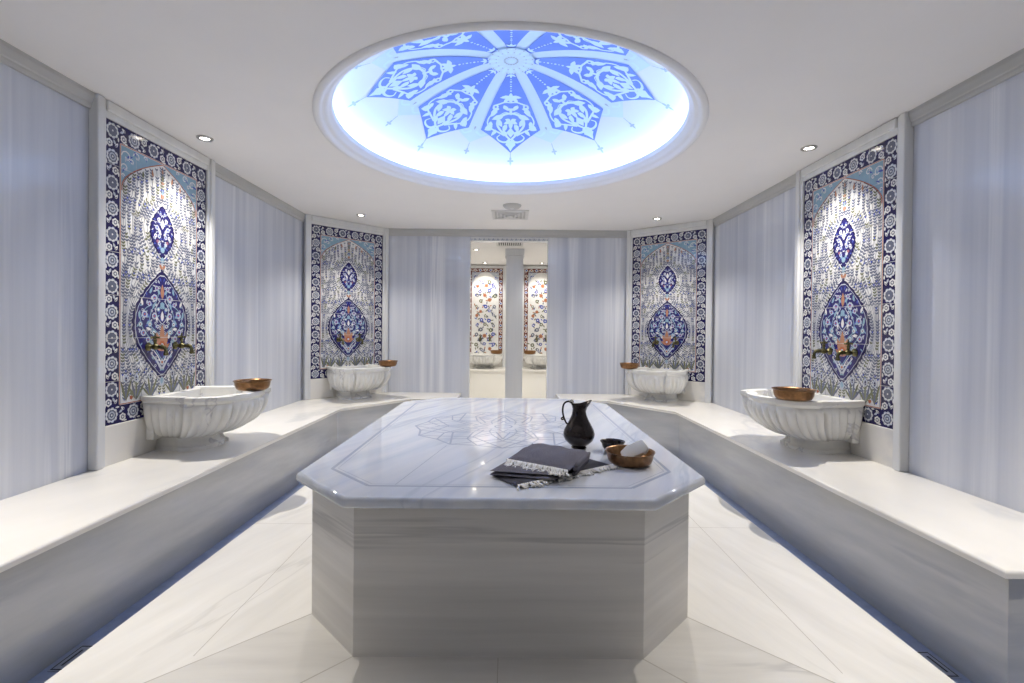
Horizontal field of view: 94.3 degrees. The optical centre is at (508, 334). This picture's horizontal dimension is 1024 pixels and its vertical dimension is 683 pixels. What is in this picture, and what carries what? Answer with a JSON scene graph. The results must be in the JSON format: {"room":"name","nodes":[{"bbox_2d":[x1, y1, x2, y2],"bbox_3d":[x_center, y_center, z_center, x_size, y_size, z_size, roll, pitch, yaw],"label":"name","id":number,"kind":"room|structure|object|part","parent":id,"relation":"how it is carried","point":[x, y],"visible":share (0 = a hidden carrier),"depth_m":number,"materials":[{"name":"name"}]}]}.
{"room":"spa","nodes":[
{"label":"spa","id":0,"kind":"room"},
{"bbox_2d":[0,62,302,499],"bbox_3d":[-2.437,-0.042,2.235,0.120,2.627,6.470,1,0,0],"label":"wall","id":1,"kind":"structure","parent":0,"point":[44,133],"depth_m":2.52,"materials":[{"name":"fabric"}]},
{"bbox_2d":[0,39,94,108],"bbox_3d":[-2.348,-1.300,0.831,0.034,0.090,3.680,1,0,0],"label":"trim","id":2,"kind":"structure","parent":1,"relation":"attached to","point":[14,58],"depth_m":2.39,"materials":[{"name":"paint"}]},
{"bbox_2d":[88,93,214,470],"bbox_3d":[-2.346,-0.296,3.213,0.056,2.129,1.070,1,0,0],"label":"tile panel","id":3,"kind":"object","parent":1,"relation":"attached to","point":[151,219],"visible":0.95,"depth_m":3.02,"materials":[{"name":"tile"}]},
{"bbox_2d":[105,118,205,425],"bbox_3d":[-2.346,-0.364,3.213,0.005,1.795,0.920,1,0,0],"label":"picture","id":4,"kind":"object","parent":3,"relation":"on","point":[155,193],"depth_m":3.10,"materials":[{"name":"blue tile"}]},
{"bbox_2d":[145,333,168,355],"bbox_3d":[-2.283,0.064,3.091,0.129,0.146,0.061,1,0,0],"label":"tap","id":5,"kind":"object","parent":3,"relation":"attached to","point":[148,346],"visible":1,"depth_m":3.08,"materials":[{"name":"brown metal"}]},
{"bbox_3d":[-2.301,0.028,3.090,0.040,0.074,0.055,1,0,17],"label":"cross handle","id":6,"kind":"part","parent":5,"relation":"part of","materials":[{"name":"brown metal"}]},
{"bbox_3d":[-2.243,0.103,3.091,0.049,0.068,0.034,1,0,0],"label":"spout","id":7,"kind":"part","parent":5,"relation":"part of","materials":[{"name":"brown metal"}]},
{"bbox_2d":[172,333,193,353],"bbox_3d":[-2.283,0.062,3.341,0.129,0.146,0.061,1,0,0],"label":"tap","id":8,"kind":"object","parent":3,"relation":"attached to","point":[181,344],"visible":1,"depth_m":3.33,"materials":[{"name":"brown metal"}]},
{"bbox_3d":[-2.301,0.026,3.340,0.040,0.074,0.055,1,0,17],"label":"cross handle","id":9,"kind":"part","parent":8,"relation":"part of","materials":[{"name":"brown metal"}]},
{"bbox_3d":[-2.243,0.102,3.341,0.049,0.068,0.034,1,0,0],"label":"spout","id":10,"kind":"part","parent":8,"relation":"part of","materials":[{"name":"brown metal"}]},
{"bbox_2d":[215,162,304,221],"bbox_3d":[-2.348,-1.327,4.601,0.034,0.090,1.720,1,0,0],"label":"trim","id":11,"kind":"structure","parent":1,"relation":"attached to","point":[221,172],"depth_m":4.39,"materials":[{"name":"paint"}]},
{"bbox_2d":[302,222,303,399],"bbox_3d":[-2.029,-0.064,5.883,1.073,2.627,0.120,0,1,-44],"label":"wall","id":12,"kind":"structure","parent":0,"point":[303,222],"depth_m":5.47,"materials":[{"name":"paint"}]},
{"bbox_2d":[303,214,388,399],"bbox_3d":[-1.966,-0.311,5.818,1.070,2.129,0.056,0,1,-45],"label":"tile panel","id":13,"kind":"object","parent":12,"relation":"attached to","point":[346,264],"visible":0.98,"depth_m":5.75,"materials":[{"name":"tile"}]},
{"bbox_2d":[336,332,343,344],"bbox_3d":[-2.010,0.048,5.685,0.061,0.146,0.129,0,1,-45],"label":"tap","id":14,"kind":"object","parent":13,"relation":"attached to","point":[338,339],"visible":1,"depth_m":5.69,"materials":[{"name":"brown metal"}]},
{"bbox_2d":[311,224,382,378],"bbox_3d":[-1.965,-0.379,5.818,0.920,1.795,0.005,0,1,-45],"label":"picture","id":15,"kind":"object","parent":13,"relation":"on","point":[346,265],"depth_m":5.78},
{"bbox_2d":[356,332,363,343],"bbox_3d":[-1.833,0.049,5.862,0.061,0.146,0.129,0,1,-45],"label":"tap","id":16,"kind":"object","parent":13,"relation":"attached to","point":[358,339],"visible":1,"depth_m":5.86,"materials":[{"name":"brown metal"}]},
{"bbox_2d":[26,480,972,682],"bbox_3d":[-0.012,1.258,2.684,4.800,0.056,7.350,1,0,0],"label":"floor","id":17,"kind":"structure","parent":0,"point":[760,610],"depth_m":1.97,"materials":[{"name":"stone"}]},
{"bbox_2d":[47,645,92,671],"bbox_3d":[-1.694,1.273,1.869,0.104,0.004,0.150,1,0,0],"label":"floor drain","id":18,"kind":"object","parent":17,"relation":"on","point":[67,660],"visible":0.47,"depth_m":1.86,"materials":[{"name":"silver metal"}]},
{"bbox_2d":[0,392,460,682],"bbox_3d":[-1.508,1.018,3.837,1.757,0.491,4.760,1,0,0],"label":"bench","id":19,"kind":"object","parent":17,"relation":"on","point":[77,552],"visible":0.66,"depth_m":2.33,"materials":[{"name":"white stone"}]},
{"bbox_2d":[141,386,270,451],"bbox_3d":[-2.041,0.582,3.304,0.612,0.378,0.708,1,0,0],"label":"basin","id":20,"kind":"object","parent":19,"relation":"on","point":[197,418],"visible":0.94,"depth_m":3.06,"materials":[{"name":"stone"}]},
{"bbox_2d":[233,378,271,390],"bbox_3d":[-1.815,0.359,3.363,0.248,0.070,0.248,1,0,0],"label":"copper bowl","id":21,"kind":"object","parent":20,"relation":"on","point":[254,384],"visible":1,"depth_m":3.29,"materials":[{"name":"brown metal"}]},
{"bbox_2d":[326,364,391,399],"bbox_3d":[-1.752,0.568,5.602,0.708,0.378,0.612,0,1,-45],"label":"basin","id":22,"kind":"object","parent":19,"relation":"on","point":[350,382],"visible":1,"depth_m":5.43,"materials":[{"name":"stone"}]},
{"bbox_2d":[378,360,397,366],"bbox_3d":[-1.443,0.348,5.662,0.236,0.066,0.236,1,0,0],"label":"copper bowl","id":23,"kind":"object","parent":22,"relation":"on","point":[384,363],"visible":1,"depth_m":5.58,"materials":[{"name":"brown metal"}]},
{"bbox_2d":[296,397,704,658],"bbox_3d":[-0.039,0.913,3.082,1.770,0.631,2.656,1,0,0],"label":"platform","id":24,"kind":"object","parent":17,"relation":"on","point":[418,550],"visible":0.94,"depth_m":1.81,"materials":[{"name":"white stone"}]},
{"bbox_2d":[490,443,618,490],"bbox_3d":[0.151,0.568,2.130,0.575,0.076,0.441,0,1,-42],"label":"folded towel","id":25,"kind":"object","parent":24,"relation":"on","point":[533,464],"visible":1,"depth_m":2.04,"materials":[{"name":"grey fabric"}]},
{"bbox_2d":[561,399,594,449],"bbox_3d":[0.373,0.476,2.533,0.166,0.260,0.166,0,1,-45],"label":"pitcher","id":26,"kind":"object","parent":24,"relation":"on","point":[578,432],"visible":1,"depth_m":2.49,"materials":[{"name":"black metal"}]},
{"bbox_3d":[0.311,0.416,2.533,0.070,0.128,0.010,1,0,0],"label":"handle","id":27,"kind":"part","parent":26,"relation":"part of","materials":[{"name":"black metal"}]},
{"bbox_2d":[600,438,624,448],"bbox_3d":[0.539,0.582,2.474,0.128,0.052,0.128,1,0,0],"label":"bowl","id":28,"kind":"object","parent":24,"relation":"on","point":[606,442],"visible":0.55,"depth_m":2.51,"materials":[{"name":"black metal"}]},
{"bbox_2d":[605,445,654,467],"bbox_3d":[0.570,0.579,2.239,0.230,0.062,0.230,1,0,0],"label":"copper bowl","id":29,"kind":"object","parent":24,"relation":"on","point":[613,452],"visible":0.86,"depth_m":2.16,"materials":[{"name":"brown metal"}]},
{"bbox_2d":[621,440,648,456],"bbox_3d":[0.591,0.549,2.237,0.131,0.104,0.062,1,0,3],"label":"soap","id":30,"kind":"object","parent":29,"relation":"in","point":[639,448],"visible":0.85,"depth_m":2.22,"materials":[{"name":"white"}]},
{"bbox_2d":[556,394,1023,682],"bbox_3d":[1.489,1.045,3.930,1.757,0.491,4.575,1,0,0],"label":"bench","id":31,"kind":"object","parent":17,"relation":"on","point":[944,564],"visible":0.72,"depth_m":2.33,"materials":[{"name":"white stone"}]},
{"bbox_2d":[625,367,688,401],"bbox_3d":[1.739,0.601,5.609,0.708,0.378,0.612,1,1,39],"label":"basin","id":32,"kind":"object","parent":31,"relation":"on","point":[659,385],"visible":0.97,"depth_m":5.42,"materials":[{"name":"stone"}]},
{"bbox_2d":[620,362,639,368],"bbox_3d":[1.430,0.376,5.638,0.236,0.066,0.236,1,0,0],"label":"copper bowl","id":33,"kind":"object","parent":32,"relation":"on","point":[625,365],"visible":1,"depth_m":5.56,"materials":[{"name":"brown metal"}]},
{"bbox_2d":[740,389,864,454],"bbox_3d":[2.029,0.620,3.394,0.612,0.378,0.708,1,0,0],"label":"basin","id":34,"kind":"object","parent":31,"relation":"on","point":[824,424],"visible":0.94,"depth_m":3.15,"materials":[{"name":"stone"}]},
{"bbox_2d":[771,386,816,401],"bbox_3d":[1.867,0.394,3.118,0.260,0.073,0.260,1,0,0],"label":"copper bowl","id":35,"kind":"object","parent":34,"relation":"on","point":[798,394],"visible":1,"depth_m":3.04,"materials":[{"name":"brown metal"}]},
{"bbox_2d":[916,651,961,678],"bbox_3d":[1.670,1.305,1.879,0.104,0.004,0.150,1,0,0],"label":"floor drain","id":36,"kind":"object","parent":17,"relation":"on","point":[942,667],"visible":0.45,"depth_m":1.87,"materials":[{"name":"silver metal"}]},
{"bbox_2d":[470,265,543,366],"bbox_3d":[0.051,-0.085,9.370,4.300,2.540,0.100,1,0,0],"label":"wall","id":37,"kind":"structure","parent":0,"point":[525,364],"depth_m":9.32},
{"bbox_2d":[470,265,505,366],"bbox_3d":[-0.467,-0.354,9.290,0.800,1.989,0.056,1,0,0],"label":"tile panel","id":38,"kind":"object","parent":37,"relation":"attached to","point":[488,282],"visible":0.77,"depth_m":9.29,"materials":[{"name":"tile"}]},
{"bbox_2d":[522,266,546,366],"bbox_3d":[0.633,-0.343,9.290,0.800,1.989,0.056,1,0,0],"label":"tile panel","id":39,"kind":"object","parent":37,"relation":"attached to","point":[534,277],"visible":0.53,"depth_m":9.29,"materials":[{"name":"tile"}]},
{"bbox_2d":[388,236,626,398],"bbox_3d":[-0.027,-0.048,6.270,3.245,2.627,0.120,1,0,0],"label":"wall","id":40,"kind":"structure","parent":0,"point":[429,277],"depth_m":6.21,"materials":[{"name":"fabric"}]},
{"bbox_2d":[388,228,626,237],"bbox_3d":[-0.015,-1.315,6.184,3.145,0.090,0.034,1,0,0],"label":"trim","id":41,"kind":"structure","parent":40,"relation":"attached to","point":[392,231],"depth_m":6.17,"materials":[{"name":"stone"}]},
{"bbox_2d":[470,237,547,242],"bbox_3d":[0.004,-1.242,6.261,1.021,0.052,0.112,1,0,0],"label":"trim","id":42,"kind":"structure","parent":40,"relation":"attached to","point":[473,239],"depth_m":6.21,"materials":[{"name":"stone"}]},
{"bbox_2d":[471,242,546,265],"bbox_3d":[0.063,-1.369,7.866,4.300,0.050,3.090,1,0,0],"label":"ceiling","id":43,"kind":"structure","parent":0,"point":[534,253],"depth_m":7.93,"materials":[{"name":"paint"}]},
{"bbox_2d":[496,243,523,245],"bbox_3d":[0.013,-1.332,6.991,0.400,0.013,0.340,1,0,0],"label":"ceiling vent","id":44,"kind":"object","parent":43,"relation":"in","point":[497,244],"visible":0.6,"depth_m":7.03,"materials":[{"name":"grey metal"}]},
{"bbox_2d":[0,0,1023,230],"bbox_3d":[0.013,-1.335,2.596,4.754,0.001,7.210,1,0,0],"label":"ceiling","id":45,"kind":"structure","parent":0,"point":[778,78],"depth_m":2.39,"materials":[{"name":"paint"}]},
{"bbox_2d":[196,135,213,141],"bbox_3d":[-2.107,-1.355,3.291,0.104,0.010,0.104,1,0,0],"label":"recessed light","id":46,"kind":"object","parent":45,"relation":"in","point":[204,138],"visible":1,"depth_m":3.29,"materials":[{"name":"silver metal"}]},
{"bbox_2d":[491,210,528,219],"bbox_3d":[0.013,-1.341,5.371,0.410,0.028,0.410,1,0,0],"label":"ceiling vent","id":47,"kind":"object","parent":45,"relation":"in","point":[496,214],"visible":1,"depth_m":5.34,"materials":[{"name":"white metal"}]},
{"bbox_2d":[312,21,708,194],"bbox_3d":[0.012,-1.611,3.284,2.660,0.583,2.660,1,0,0],"label":"dome","id":48,"kind":"object","parent":45,"relation":"attached to","point":[491,107],"visible":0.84,"depth_m":3.54,"materials":[{"name":"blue paint"}]},
{"bbox_2d":[503,203,520,209],"bbox_3d":[0.033,-1.332,4.981,0.196,0.040,0.196,1,0,0],"label":"smoke detector","id":49,"kind":"object","parent":45,"relation":"attached to","point":[510,206],"visible":1,"depth_m":4.93,"materials":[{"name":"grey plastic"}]},
{"bbox_2d":[800,145,817,151],"bbox_3d":[2.123,-1.315,3.361,0.104,0.010,0.104,1,0,0],"label":"recessed light","id":50,"kind":"object","parent":45,"relation":"in","point":[809,147],"visible":1,"depth_m":3.35,"materials":[{"name":"white"}]},
{"bbox_2d":[712,227,714,388],"bbox_3d":[1.999,-0.026,5.916,1.074,2.627,0.120,1,1,39],"label":"wall","id":51,"kind":"structure","parent":0,"point":[714,227],"depth_m":5.53,"materials":[{"name":"stone"}]},
{"bbox_2d":[625,219,713,402],"bbox_3d":[1.946,-0.274,5.846,1.070,2.129,0.056,1,1,39],"label":"tile panel","id":52,"kind":"object","parent":51,"relation":"attached to","point":[670,268],"visible":0.96,"depth_m":5.79,"materials":[{"name":"tile"}]},
{"bbox_2d":[652,335,658,346],"bbox_3d":[1.803,0.083,5.876,0.061,0.146,0.129,1,1,39],"label":"tap","id":53,"kind":"object","parent":52,"relation":"attached to","point":[656,342],"visible":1,"depth_m":5.88,"materials":[{"name":"brown metal"}]},
{"bbox_2d":[672,335,678,347],"bbox_3d":[1.997,0.086,5.718,0.061,0.146,0.129,1,1,39],"label":"tap","id":54,"kind":"object","parent":52,"relation":"attached to","point":[675,339],"visible":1,"depth_m":5.71,"materials":[{"name":"brown metal"}]},
{"bbox_2d":[712,72,1023,512],"bbox_3d":[2.437,0.004,2.265,0.120,2.627,6.530,1,0,0],"label":"wall","id":55,"kind":"structure","parent":0,"point":[966,399],"depth_m":2.56,"materials":[{"name":"stone"}]},
{"bbox_2d":[713,174,795,226],"bbox_3d":[2.372,-1.282,4.696,0.034,0.090,1.650,1,0,0],"label":"trim","id":56,"kind":"structure","parent":55,"relation":"attached to","point":[788,183],"depth_m":4.50,"materials":[{"name":"paint"}]},
{"bbox_2d":[793,112,913,471],"bbox_3d":[2.352,-0.253,3.343,0.056,2.129,1.070,1,0,0],"label":"tile panel","id":57,"kind":"object","parent":55,"relation":"attached to","point":[853,204],"visible":0.97,"depth_m":3.15,"materials":[{"name":"tile"}]},
{"bbox_2d":[812,339,832,358],"bbox_3d":[2.281,0.104,3.471,0.129,0.146,0.061,1,0,0],"label":"tap","id":58,"kind":"object","parent":57,"relation":"attached to","point":[823,350],"visible":1,"depth_m":3.46,"materials":[{"name":"brown metal"}]},
{"bbox_3d":[2.240,0.143,3.471,0.049,0.068,0.034,1,0,0],"label":"spout","id":59,"kind":"part","parent":58,"relation":"part of","materials":[{"name":"brown metal"}]},
{"bbox_3d":[2.300,0.069,3.470,0.040,0.074,0.055,1,0,17],"label":"cross handle","id":60,"kind":"part","parent":58,"relation":"part of","materials":[{"name":"brown metal"}]},
{"bbox_2d":[835,339,857,360],"bbox_3d":[2.281,0.106,3.221,0.129,0.146,0.061,1,0,0],"label":"tap","id":61,"kind":"object","parent":57,"relation":"attached to","point":[854,352],"visible":1,"depth_m":3.21,"materials":[{"name":"brown metal"}]},
{"bbox_3d":[2.240,0.145,3.221,0.049,0.068,0.034,1,0,0],"label":"spout","id":62,"kind":"part","parent":61,"relation":"part of","materials":[{"name":"brown metal"}]},
{"bbox_3d":[2.300,0.071,3.220,0.040,0.074,0.055,1,0,17],"label":"cross handle","id":63,"kind":"part","parent":61,"relation":"part of","materials":[{"name":"brown metal"}]},
{"bbox_2d":[908,48,1023,126],"bbox_3d":[2.372,-1.256,0.896,0.034,0.090,3.810,1,0,0],"label":"trim","id":64,"kind":"structure","parent":55,"relation":"attached to","point":[1011,66],"depth_m":2.43,"materials":[{"name":"paint"}]},
{"bbox_3d":[0.038,1.220,7.894,4.300,0.050,3.070,1,0,0],"label":"floor","id":65,"kind":"structure","parent":0,"visible":0},
{"bbox_2d":[470,367,545,397],"bbox_3d":[0.041,0.917,9.016,4.080,0.540,0.618,1,0,0],"label":"bench","id":66,"kind":"object","parent":65,"relation":"on","point":[484,382],"visible":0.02,"depth_m":8.74,"materials":[{"name":"beige stone"}]},
{"bbox_2d":[470,353,502,367],"bbox_3d":[-0.475,0.503,8.988,0.708,0.280,0.612,1,0,0],"label":"basin","id":67,"kind":"object","parent":66,"relation":"on","point":[481,360],"visible":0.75,"depth_m":8.77,"materials":[{"name":"stone"}]},
{"bbox_2d":[490,350,502,353],"bbox_3d":[-0.233,0.331,8.842,0.243,0.068,0.243,1,0,0],"label":"copper bowl","id":68,"kind":"object","parent":67,"relation":"on","point":[492,351],"visible":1,"depth_m":8.76,"materials":[{"name":"brown metal"}]},
{"bbox_2d":[523,354,545,368],"bbox_3d":[0.625,0.513,8.988,0.708,0.280,0.612,1,0,0],"label":"basin","id":69,"kind":"object","parent":66,"relation":"on","point":[538,361],"visible":0.52,"depth_m":8.79,"materials":[{"name":"stone"}]},
{"bbox_2d":[523,350,535,353],"bbox_3d":[0.387,0.337,8.842,0.243,0.068,0.243,1,0,0],"label":"copper bowl","id":70,"kind":"object","parent":69,"relation":"on","point":[525,351],"visible":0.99,"depth_m":8.76,"materials":[{"name":"brown metal"}]},
{"bbox_2d":[505,249,523,397],"bbox_3d":[0.081,-0.072,7.600,0.300,2.539,0.310,1,0,0],"label":"pillar","id":71,"kind":"structure","parent":65,"relation":"on","point":[514,258],"depth_m":7.46,"materials":[{"name":"paint"}]}
]}

